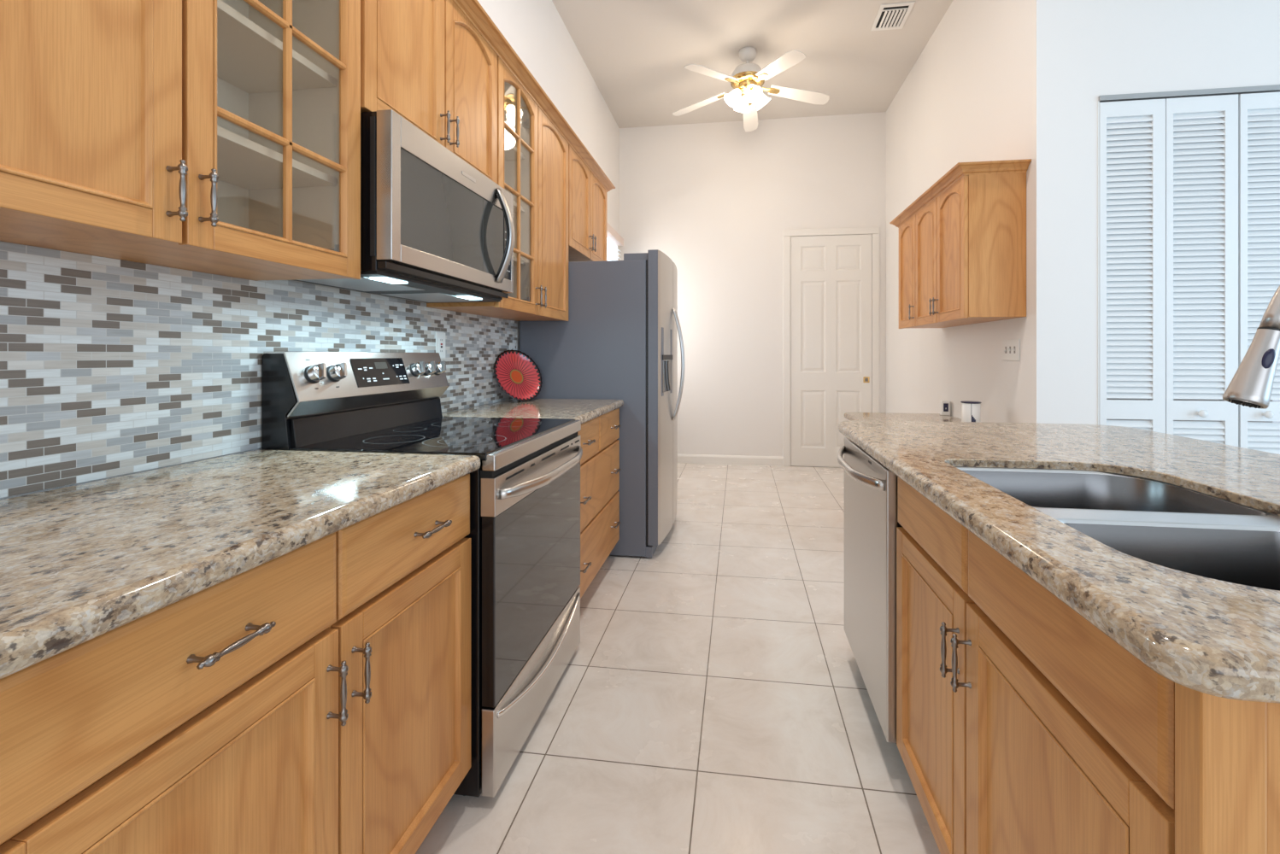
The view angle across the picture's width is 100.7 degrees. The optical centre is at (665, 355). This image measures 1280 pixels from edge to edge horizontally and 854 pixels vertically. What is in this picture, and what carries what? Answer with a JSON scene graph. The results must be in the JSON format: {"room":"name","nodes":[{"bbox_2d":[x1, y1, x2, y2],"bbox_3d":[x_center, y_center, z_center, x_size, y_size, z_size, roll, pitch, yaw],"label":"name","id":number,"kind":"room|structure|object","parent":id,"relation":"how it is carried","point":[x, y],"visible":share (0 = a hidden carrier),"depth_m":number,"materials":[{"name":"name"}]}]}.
{"room":"kitchen","nodes":[
{"label":"kitchen","id":0,"kind":"room"},
{"bbox_2d":[0,0,619,499],"bbox_3d":[-1.248,-0.669,1.039,0.150,3.672,10.016,0,0,8],"label":"wall","id":1,"kind":"structure","parent":0,"point":[535,30],"depth_m":3.92,"materials":[{"name":"white paint"}]},
{"bbox_2d":[0,0,360,280],"bbox_3d":[-1.001,-0.718,0.965,0.358,1.039,0.904,0,0,8],"label":"upper cabinet","id":2,"kind":"object","parent":1,"relation":"attached to","point":[222,137],"visible":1,"depth_m":0.96,"materials":[{"name":"brown wood"}]},
{"bbox_2d":[217,0,336,93],"bbox_3d":[-1.010,-0.708,1.196,0.260,0.019,0.406,0,0,8],"label":"shelf","id":3,"kind":"object","parent":2,"relation":"attached to","point":[249,59],"depth_m":1.27,"materials":[{"name":"beige"}]},
{"bbox_2d":[217,125,336,189],"bbox_3d":[-1.010,-0.451,1.196,0.260,0.019,0.406,0,0,8],"label":"shelf","id":4,"kind":"object","parent":2,"relation":"attached to","point":[243,163],"depth_m":1.27,"materials":[{"name":"beige"}]},
{"bbox_2d":[0,240,517,498],"bbox_3d":[-1.069,-0.090,1.756,0.008,0.686,2.784,0,0,8],"label":"backsplash","id":5,"kind":"structure","parent":1,"relation":"attached to","point":[109,367],"depth_m":1.19,"materials":[{"name":"tile"}]},
{"bbox_2d":[435,332,445,358],"bbox_3d":[-0.982,-0.043,2.322,0.008,0.116,0.072,0,0,8],"label":"wall outlet","id":6,"kind":"object","parent":5,"relation":"attached to","point":[440,337],"visible":0.87,"depth_m":2.32,"materials":[{"name":"white plastic"}]},
{"bbox_2d":[509,343,515,350],"bbox_3d":[-0.880,-0.013,3.055,0.008,0.116,0.072,0,0,8],"label":"wall outlet","id":7,"kind":"object","parent":5,"relation":"attached to","point":[512,346],"visible":0.38,"depth_m":3.05,"materials":[{"name":"white plastic"}]},
{"bbox_2d":[360,0,497,183],"bbox_3d":[-0.884,-0.947,1.806,0.358,0.581,0.786,0,0,8],"label":"upper cabinet","id":8,"kind":"object","parent":1,"relation":"attached to","point":[425,61],"visible":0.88,"depth_m":1.73,"materials":[{"name":"brown wood"}]},
{"bbox_2d":[293,109,514,303],"bbox_3d":[-0.830,-0.431,1.795,0.452,0.436,0.763,0,0,8],"label":"microwave","id":9,"kind":"object","parent":8,"relation":"attached to","point":[435,228],"visible":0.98,"depth_m":1.59,"materials":[{"name":"silver metal"}]},
{"bbox_2d":[426,57,568,321],"bbox_3d":[-0.767,-0.718,2.651,0.358,1.039,0.912,0,0,8],"label":"upper cabinet","id":10,"kind":"object","parent":1,"relation":"attached to","point":[532,154],"visible":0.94,"depth_m":2.60,"materials":[{"name":"brown wood"}]},
{"bbox_2d":[504,136,525,160],"bbox_3d":[-0.840,-0.968,2.421,0.260,0.019,0.394,0,0,8],"label":"shelf","id":11,"kind":"object","parent":10,"relation":"attached to","point":[510,150],"depth_m":2.51,"materials":[{"name":"beige"}]},
{"bbox_2d":[513,200,525,213],"bbox_3d":[-0.840,-0.708,2.421,0.260,0.019,0.394,0,0,8],"label":"shelf","id":12,"kind":"object","parent":10,"relation":"attached to","point":[522,207],"depth_m":2.56,"materials":[{"name":"beige"}]},
{"bbox_2d":[513,256,525,265],"bbox_3d":[-0.840,-0.451,2.421,0.260,0.019,0.394,0,0,8],"label":"shelf","id":13,"kind":"object","parent":10,"relation":"attached to","point":[522,260],"depth_m":2.57,"materials":[{"name":"beige"}]},
{"bbox_2d":[568,144,606,261],"bbox_3d":[-0.641,-0.940,3.557,0.358,0.595,0.910,0,0,8],"label":"upper cabinet","id":14,"kind":"object","parent":1,"relation":"attached to","point":[587,197],"visible":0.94,"depth_m":3.46,"materials":[{"name":"brown wood"}]},
{"bbox_2d":[453,0,615,192],"bbox_3d":[-0.809,-1.252,2.285,0.374,0.045,3.585,0,0,8],"label":"crown molding","id":15,"kind":"structure","parent":14,"relation":"attached to","point":[472,9],"depth_m":2.40,"materials":[{"name":"brown wood"}]},
{"bbox_2d":[606,222,623,260],"bbox_3d":[-0.545,-0.520,5.285,0.075,1.475,0.900,0,0,8],"label":"window","id":16,"kind":"structure","parent":1,"relation":"in","point":[614,240],"depth_m":5.41,"materials":[{"name":"white"}]},
{"bbox_2d":[606,239,621,260],"bbox_3d":[-0.547,-0.483,5.285,0.032,1.300,0.860,0,0,8],"label":"blind","id":17,"kind":"object","parent":16,"relation":"attached to","point":[613,254],"depth_m":5.46,"materials":[{"name":"white"}]},
{"bbox_2d":[415,463,940,853],"bbox_3d":[2.147,1.217,0.568,7.004,0.100,10.016,0,0,8],"label":"floor","id":18,"kind":"structure","parent":0,"point":[713,697],"depth_m":1.72,"materials":[{"name":"beige tile"}]},
{"bbox_2d":[0,474,470,853],"bbox_3d":[-0.849,0.730,0.943,0.660,0.874,0.910,0,0,8],"label":"base cabinet","id":19,"kind":"object","parent":18,"relation":"on","point":[314,698],"visible":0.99,"depth_m":0.78,"materials":[{"name":"brown wood"}]},
{"bbox_2d":[0,449,480,679],"bbox_3d":[-0.852,0.272,0.934,0.646,0.038,0.936,0,0,8],"label":"countertop","id":20,"kind":"structure","parent":19,"relation":"on","point":[79,564],"depth_m":0.78,"materials":[{"name":"beige stone"}]},
{"bbox_2d":[261,352,582,798],"bbox_3d":[-0.688,0.578,1.767,0.735,1.178,0.749,0,0,8],"label":"range","id":21,"kind":"object","parent":18,"relation":"on","point":[525,534],"visible":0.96,"depth_m":1.54,"materials":[{"name":"silver metal"}]},
{"bbox_2d":[289,416,575,461],"bbox_3d":[-0.686,0.261,1.767,0.565,0.020,0.749,0,0,8],"label":"cooktop","id":22,"kind":"object","parent":21,"relation":"in","point":[483,438],"depth_m":1.63,"materials":[{"name":"black glass"}]},
{"bbox_2d":[577,408,620,598],"bbox_3d":[-0.616,0.730,2.618,0.660,0.874,0.927,0,0,8],"label":"base cabinet","id":23,"kind":"object","parent":18,"relation":"on","point":[600,522],"visible":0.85,"depth_m":2.57,"materials":[{"name":"brown wood"}]},
{"bbox_2d":[441,399,623,424],"bbox_3d":[-0.618,0.272,2.617,0.646,0.038,0.942,0,0,8],"label":"countertop","id":24,"kind":"structure","parent":23,"relation":"on","point":[584,411],"depth_m":2.48,"materials":[{"name":"beige stone"}]},
{"bbox_2d":[493,349,542,401],"bbox_3d":[-0.808,0.110,2.928,0.132,0.286,0.312,0,0,37],"label":"plate","id":25,"kind":"object","parent":24,"relation":"on","point":[516,373],"visible":1,"depth_m":2.94,"materials":[{"name":"red ceramic"}]},
{"bbox_2d":[519,249,684,557],"bbox_3d":[-0.334,0.279,3.522,0.940,1.767,0.905,0,0,8],"label":"refrigerator","id":26,"kind":"object","parent":18,"relation":"on","point":[619,338],"visible":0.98,"depth_m":3.06,"materials":[{"name":"grey paint"}]},
{"bbox_2d":[837,436,903,746],"bbox_3d":[0.924,0.736,1.701,0.678,0.862,0.600,0,0,8],"label":"dishwasher","id":27,"kind":"object","parent":18,"relation":"on","point":[871,523],"visible":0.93,"depth_m":1.58,"materials":[{"name":"silver metal"}]},
{"bbox_2d":[844,412,961,422],"bbox_3d":[1.619,0.797,3.407,0.720,0.740,1.095,0,0,8],"label":"desk","id":28,"kind":"object","parent":18,"relation":"on","point":[850,416],"visible":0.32,"depth_m":3.66,"materials":[{"name":"stone"}]},
{"bbox_2d":[939,400,950,415],"bbox_3d":[1.996,0.376,3.783,0.055,0.102,0.048,0,0,8],"label":"desk clock","id":29,"kind":"object","parent":28,"relation":"on","point":[944,405],"visible":1,"depth_m":3.76,"materials":[{"name":"white plastic"}]},
{"bbox_2d":[960,400,981,422],"bbox_3d":[1.768,0.347,3.066,0.108,0.159,0.108,0,0,8],"label":"canister","id":30,"kind":"object","parent":28,"relation":"on","point":[970,410],"visible":0.73,"depth_m":3.03,"materials":[{"name":"white ceramic"}]},
{"bbox_2d":[896,476,1174,853],"bbox_3d":[0.856,0.730,0.935,0.662,0.874,0.922,0,0,8],"label":"base cabinet","id":31,"kind":"object","parent":18,"relation":"on","point":[1023,727],"visible":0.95,"depth_m":0.83,"materials":[{"name":"brown wood"}]},
{"bbox_2d":[838,420,1279,704],"bbox_3d":[1.054,0.272,1.200,1.013,0.038,1.663,0,0,8],"label":"countertop","id":32,"kind":"structure","parent":31,"relation":"on","point":[1211,637],"depth_m":0.78,"materials":[{"name":"beige stone"}]},
{"bbox_2d":[954,466,1279,591],"bbox_3d":[0.833,0.372,0.907,0.490,0.201,0.775,0,0,8],"label":"sink","id":33,"kind":"object","parent":32,"relation":"in","point":[1163,524],"visible":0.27,"depth_m":0.89,"materials":[{"name":"grey metal"}]},
{"bbox_2d":[1222,285,1279,409],"bbox_3d":[1.107,0.023,0.857,0.302,0.460,0.119,0,0,8],"label":"faucet","id":34,"kind":"object","parent":32,"relation":"on","point":[1252,384],"visible":1,"depth_m":0.89,"materials":[{"name":"silver metal"}]},
{"bbox_2d":[1174,682,1279,853],"bbox_3d":[0.806,0.730,0.458,0.630,0.874,0.033,0,0,8],"label":"island end panel","id":35,"kind":"object","parent":18,"relation":"on","point":[1227,751],"visible":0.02,"depth_m":0.48,"materials":[{"name":"brown wood"}]},
{"bbox_2d":[619,111,885,467],"bbox_3d":[0.902,-0.669,5.721,2.822,3.672,0.150,0,0,8],"label":"wall","id":36,"kind":"structure","parent":0,"point":[718,199],"depth_m":5.66,"materials":[{"name":"white paint"}]},
{"bbox_2d":[677,453,783,466],"bbox_3d":[0.387,1.118,5.710,1.804,0.098,0.014,0,0,8],"label":"baseboard","id":37,"kind":"structure","parent":36,"relation":"attached to","point":[687,459],"depth_m":5.66,"materials":[{"name":"white wood"}]},
{"bbox_2d":[783,226,879,467],"bbox_3d":[1.726,-0.078,5.530,0.966,2.490,0.042,0,0,8],"label":"door","id":38,"kind":"structure","parent":36,"relation":"in","point":[831,283],"depth_m":5.52,"materials":[{"name":"white wood"}]},
{"bbox_2d":[551,0,952,128],"bbox_3d":[2.147,-2.555,0.568,7.004,0.100,10.016,0,0,8],"label":"ceiling","id":39,"kind":"structure","parent":0,"point":[637,53],"depth_m":4.32,"materials":[{"name":"white paint"}]},
{"bbox_2d":[672,46,829,131],"bbox_3d":[0.699,-2.272,4.411,1.325,0.465,1.293,0,0,8],"label":"ceiling fan","id":40,"kind":"object","parent":39,"relation":"hanging from","point":[748,78],"visible":1,"depth_m":4.33,"materials":[{"name":"white metal"}]},
{"bbox_2d":[870,1,915,31],"bbox_3d":[1.674,-2.498,3.914,0.230,0.012,0.305,0,0,8],"label":"ceiling vent","id":41,"kind":"object","parent":39,"relation":"in","point":[889,16],"visible":1,"depth_m":3.90,"materials":[{"name":"white plastic"}]},
{"bbox_2d":[885,0,1023,422],"bbox_3d":[2.155,-0.669,4.123,0.140,3.672,2.671,0,0,8],"label":"wall","id":42,"kind":"structure","parent":0,"point":[961,100],"depth_m":3.72,"materials":[{"name":"white paint"}]},
{"bbox_2d":[889,158,1031,328],"bbox_3d":[1.803,-0.606,3.393,0.354,0.814,1.282,0,0,8],"label":"upper cabinet","id":43,"kind":"object","parent":42,"relation":"attached to","point":[962,242],"visible":1,"depth_m":2.83,"materials":[{"name":"brown wood"}]},
{"bbox_2d":[1002,339,1019,360],"bbox_3d":[1.910,-0.029,2.940,0.019,0.117,0.180,0,0,8],"label":"light switch","id":44,"kind":"object","parent":42,"relation":"attached to","point":[1010,348],"visible":1,"depth_m":2.93,"materials":[{"name":"white plastic"}]},
{"bbox_2d":[1023,0,1279,424],"bbox_3d":[3.826,-0.669,2.483,3.902,3.672,0.120,0,0,8],"label":"wall","id":45,"kind":"structure","parent":0,"point":[1077,52],"depth_m":2.66,"materials":[{"name":"white paint"}]},
{"bbox_2d":[1097,101,1099,424],"bbox_3d":[2.169,-0.051,2.665,0.006,2.437,0.034,0,0,8],"label":"trim","id":46,"kind":"structure","parent":45,"relation":"attached to","point":[1098,102],"depth_m":2.65,"materials":[{"name":"white paint"}]},
{"bbox_2d":[1098,84,1279,102],"bbox_3d":[2.797,-1.282,2.574,1.267,0.025,0.042,0,0,8],"label":"door track","id":47,"kind":"object","parent":45,"relation":"attached to","point":[1274,88],"visible":0.78,"depth_m":2.59,"materials":[{"name":"silver metal"}]},
{"bbox_2d":[1238,91,1279,454],"bbox_3d":[3.099,-0.058,2.513,0.644,2.410,0.068,0,0,8],"label":"door","id":48,"kind":"structure","parent":47,"relation":"hanging from","point":[1259,212],"depth_m":2.56,"materials":[{"name":"white paint"}]},
{"bbox_2d":[1099,93,1272,446],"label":"louvered closet door","id":49,"kind":"structure","parent":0,"point":[1261,120],"depth_m":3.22,"materials":[{"name":"white paint"}]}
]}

